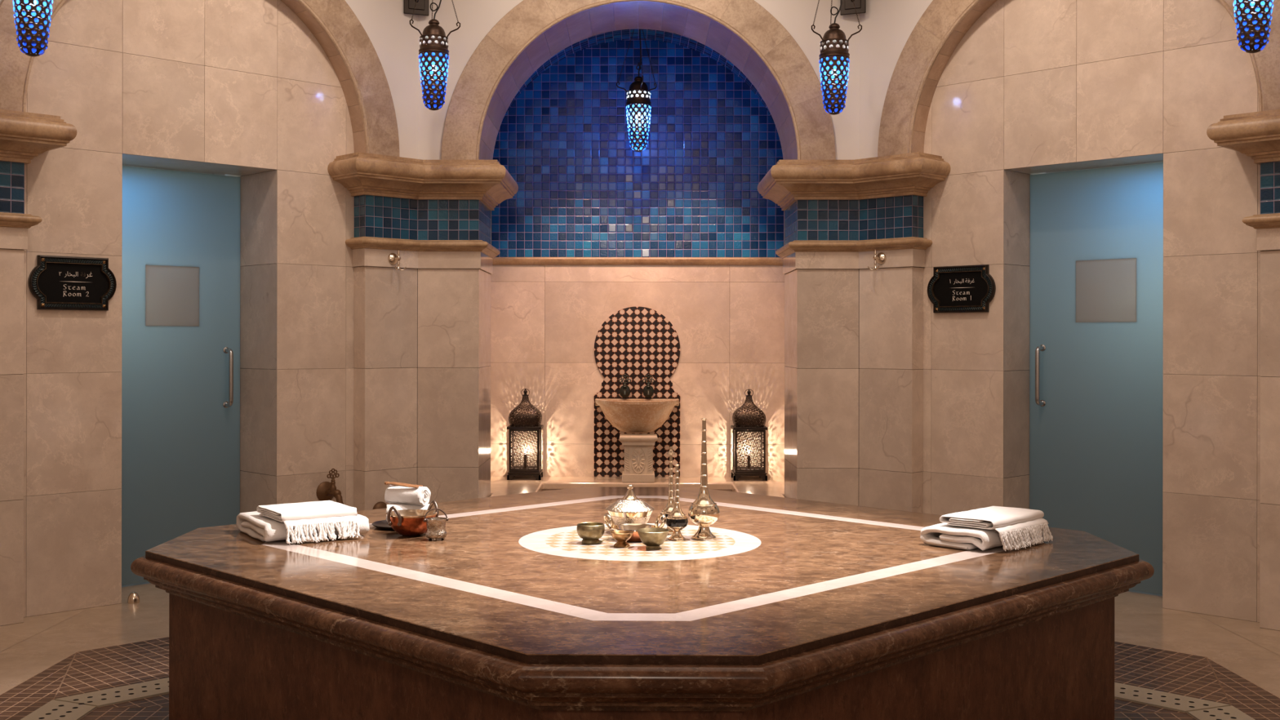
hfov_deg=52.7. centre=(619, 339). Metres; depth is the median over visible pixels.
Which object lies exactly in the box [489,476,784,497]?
ledge
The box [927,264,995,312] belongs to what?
door sign
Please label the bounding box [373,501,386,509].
rosette
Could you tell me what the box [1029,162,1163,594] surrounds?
door
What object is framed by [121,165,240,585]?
door
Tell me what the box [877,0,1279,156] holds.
arch
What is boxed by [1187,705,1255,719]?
drain cover
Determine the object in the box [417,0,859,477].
wall
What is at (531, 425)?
lantern
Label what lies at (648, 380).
tap
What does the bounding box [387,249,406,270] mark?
robe hook
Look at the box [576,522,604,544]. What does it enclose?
brass bowl
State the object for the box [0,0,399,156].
arch
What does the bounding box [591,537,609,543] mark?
spoon
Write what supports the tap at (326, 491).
attached to the wall at (237, 88)
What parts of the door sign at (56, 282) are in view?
panel, frame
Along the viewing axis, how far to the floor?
5.69 m
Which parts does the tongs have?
arm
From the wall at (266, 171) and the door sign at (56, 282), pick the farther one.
the wall at (266, 171)
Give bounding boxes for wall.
[0,0,417,617]
[239,171,266,474]
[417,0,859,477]
[859,0,1260,622]
[1004,169,1029,478]
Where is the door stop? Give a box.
[127,591,139,604]
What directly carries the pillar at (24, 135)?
on the floor
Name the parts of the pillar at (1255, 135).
string moulding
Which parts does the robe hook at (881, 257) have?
stem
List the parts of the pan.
handle, handle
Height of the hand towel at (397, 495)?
0.074 m
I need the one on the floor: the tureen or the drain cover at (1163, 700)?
the drain cover at (1163, 700)
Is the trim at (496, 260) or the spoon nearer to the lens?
the spoon
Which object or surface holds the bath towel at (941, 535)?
on the platform
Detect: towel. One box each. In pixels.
[235,511,369,542]
[256,500,360,543]
[384,484,431,506]
[385,504,429,524]
[920,522,1042,550]
[939,506,1053,551]
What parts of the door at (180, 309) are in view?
handle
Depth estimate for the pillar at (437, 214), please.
7.97 m
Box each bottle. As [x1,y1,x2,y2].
[660,446,675,534]
[665,464,688,540]
[688,418,719,540]
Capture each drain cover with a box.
[20,699,96,719]
[54,677,168,706]
[1114,682,1230,712]
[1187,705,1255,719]
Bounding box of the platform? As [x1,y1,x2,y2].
[130,486,1154,719]
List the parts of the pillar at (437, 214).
string moulding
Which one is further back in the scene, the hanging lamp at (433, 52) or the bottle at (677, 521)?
the hanging lamp at (433, 52)
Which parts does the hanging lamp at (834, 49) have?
chain, hook arm, lamp shade, lamp bracket, hook arm, chain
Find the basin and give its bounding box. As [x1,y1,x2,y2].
[595,398,679,433]
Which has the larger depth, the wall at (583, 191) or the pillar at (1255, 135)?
the wall at (583, 191)
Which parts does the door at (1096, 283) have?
handle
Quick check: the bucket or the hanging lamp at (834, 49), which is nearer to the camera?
the bucket
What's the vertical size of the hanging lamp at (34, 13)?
1.051 m
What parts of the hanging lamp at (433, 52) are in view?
lamp bracket, hook arm, lamp shade, hook arm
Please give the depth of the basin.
9.55 m
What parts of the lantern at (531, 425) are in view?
pierced panel, pierced panel, frame, pierced panel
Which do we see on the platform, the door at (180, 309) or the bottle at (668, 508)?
the bottle at (668, 508)
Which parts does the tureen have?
lid, knob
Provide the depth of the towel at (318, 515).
4.68 m
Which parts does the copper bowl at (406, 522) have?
handle, handle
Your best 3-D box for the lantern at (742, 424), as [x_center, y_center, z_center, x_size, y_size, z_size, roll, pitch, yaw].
[0.967,0.704,9.629,0.254,0.672,0.254,0,0,1]
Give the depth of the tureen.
4.83 m
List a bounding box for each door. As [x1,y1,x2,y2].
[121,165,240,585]
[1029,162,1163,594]
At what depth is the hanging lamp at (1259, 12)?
5.74 m
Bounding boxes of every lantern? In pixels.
[506,388,543,479]
[730,388,768,480]
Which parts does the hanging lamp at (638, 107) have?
hook arm, chain, lamp shade, chain, hook arm, chain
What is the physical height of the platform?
0.670 m
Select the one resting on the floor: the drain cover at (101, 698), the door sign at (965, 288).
the drain cover at (101, 698)
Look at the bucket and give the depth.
4.67 m
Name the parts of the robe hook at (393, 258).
stem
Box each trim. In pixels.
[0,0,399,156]
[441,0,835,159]
[493,257,782,264]
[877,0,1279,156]
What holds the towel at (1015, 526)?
on the bath towel at (941, 535)
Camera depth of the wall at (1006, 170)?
7.88 m
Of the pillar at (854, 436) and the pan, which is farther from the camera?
the pillar at (854, 436)
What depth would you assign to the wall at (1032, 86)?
7.00 m
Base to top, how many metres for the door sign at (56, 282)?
0.274 m
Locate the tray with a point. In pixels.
(382, 524)
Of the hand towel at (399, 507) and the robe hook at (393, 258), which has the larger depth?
the robe hook at (393, 258)
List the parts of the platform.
edge moulding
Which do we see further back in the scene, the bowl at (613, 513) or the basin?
the basin
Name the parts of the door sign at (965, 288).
frame, panel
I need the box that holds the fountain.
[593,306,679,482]
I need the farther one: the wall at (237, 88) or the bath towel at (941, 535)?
the wall at (237, 88)
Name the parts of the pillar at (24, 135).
string moulding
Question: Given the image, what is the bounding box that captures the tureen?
[605,484,654,524]
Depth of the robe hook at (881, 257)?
7.82 m
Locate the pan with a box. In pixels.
[604,513,666,542]
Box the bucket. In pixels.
[423,508,448,541]
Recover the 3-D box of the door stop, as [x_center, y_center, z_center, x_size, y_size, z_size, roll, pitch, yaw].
[-2.577,1.367,6.849,0.062,0.058,0.062,0,0,1]
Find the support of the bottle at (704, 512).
on the platform
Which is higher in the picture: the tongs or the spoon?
the tongs
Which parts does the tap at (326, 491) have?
handle, spout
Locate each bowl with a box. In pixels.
[385,500,438,536]
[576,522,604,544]
[607,511,653,517]
[609,530,633,547]
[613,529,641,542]
[636,527,669,549]
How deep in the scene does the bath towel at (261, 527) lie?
4.71 m
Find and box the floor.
[0,474,1279,719]
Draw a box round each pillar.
[0,109,76,626]
[327,151,518,511]
[757,151,950,512]
[1206,109,1279,631]
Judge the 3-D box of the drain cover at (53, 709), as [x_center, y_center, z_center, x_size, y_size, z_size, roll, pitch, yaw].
[-2.087,1.392,4.719,0.205,0.008,0.512,0,0,1]
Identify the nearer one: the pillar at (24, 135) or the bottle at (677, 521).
the bottle at (677, 521)
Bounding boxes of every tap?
[315,468,343,504]
[618,373,631,397]
[642,373,654,397]
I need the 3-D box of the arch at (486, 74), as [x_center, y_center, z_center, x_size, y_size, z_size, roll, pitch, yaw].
[0.120,-1.709,8.335,2.436,1.234,0.729,0,0,1]
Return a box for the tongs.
[384,481,422,488]
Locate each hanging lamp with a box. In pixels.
[12,0,53,56]
[403,0,460,110]
[616,29,657,151]
[811,0,866,115]
[1233,0,1273,53]
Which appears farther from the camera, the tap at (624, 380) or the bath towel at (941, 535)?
the tap at (624, 380)
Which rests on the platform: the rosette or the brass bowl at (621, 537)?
the brass bowl at (621, 537)
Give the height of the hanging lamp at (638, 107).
0.961 m
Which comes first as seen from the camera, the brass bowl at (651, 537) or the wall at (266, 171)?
the brass bowl at (651, 537)
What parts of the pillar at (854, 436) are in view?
string moulding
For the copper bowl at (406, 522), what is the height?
0.121 m
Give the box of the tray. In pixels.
[372,520,393,529]
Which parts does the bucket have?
handle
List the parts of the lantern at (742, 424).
pierced panel, frame, pierced panel, pierced panel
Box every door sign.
[28,254,116,311]
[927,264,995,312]
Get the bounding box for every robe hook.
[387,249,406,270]
[867,248,886,270]

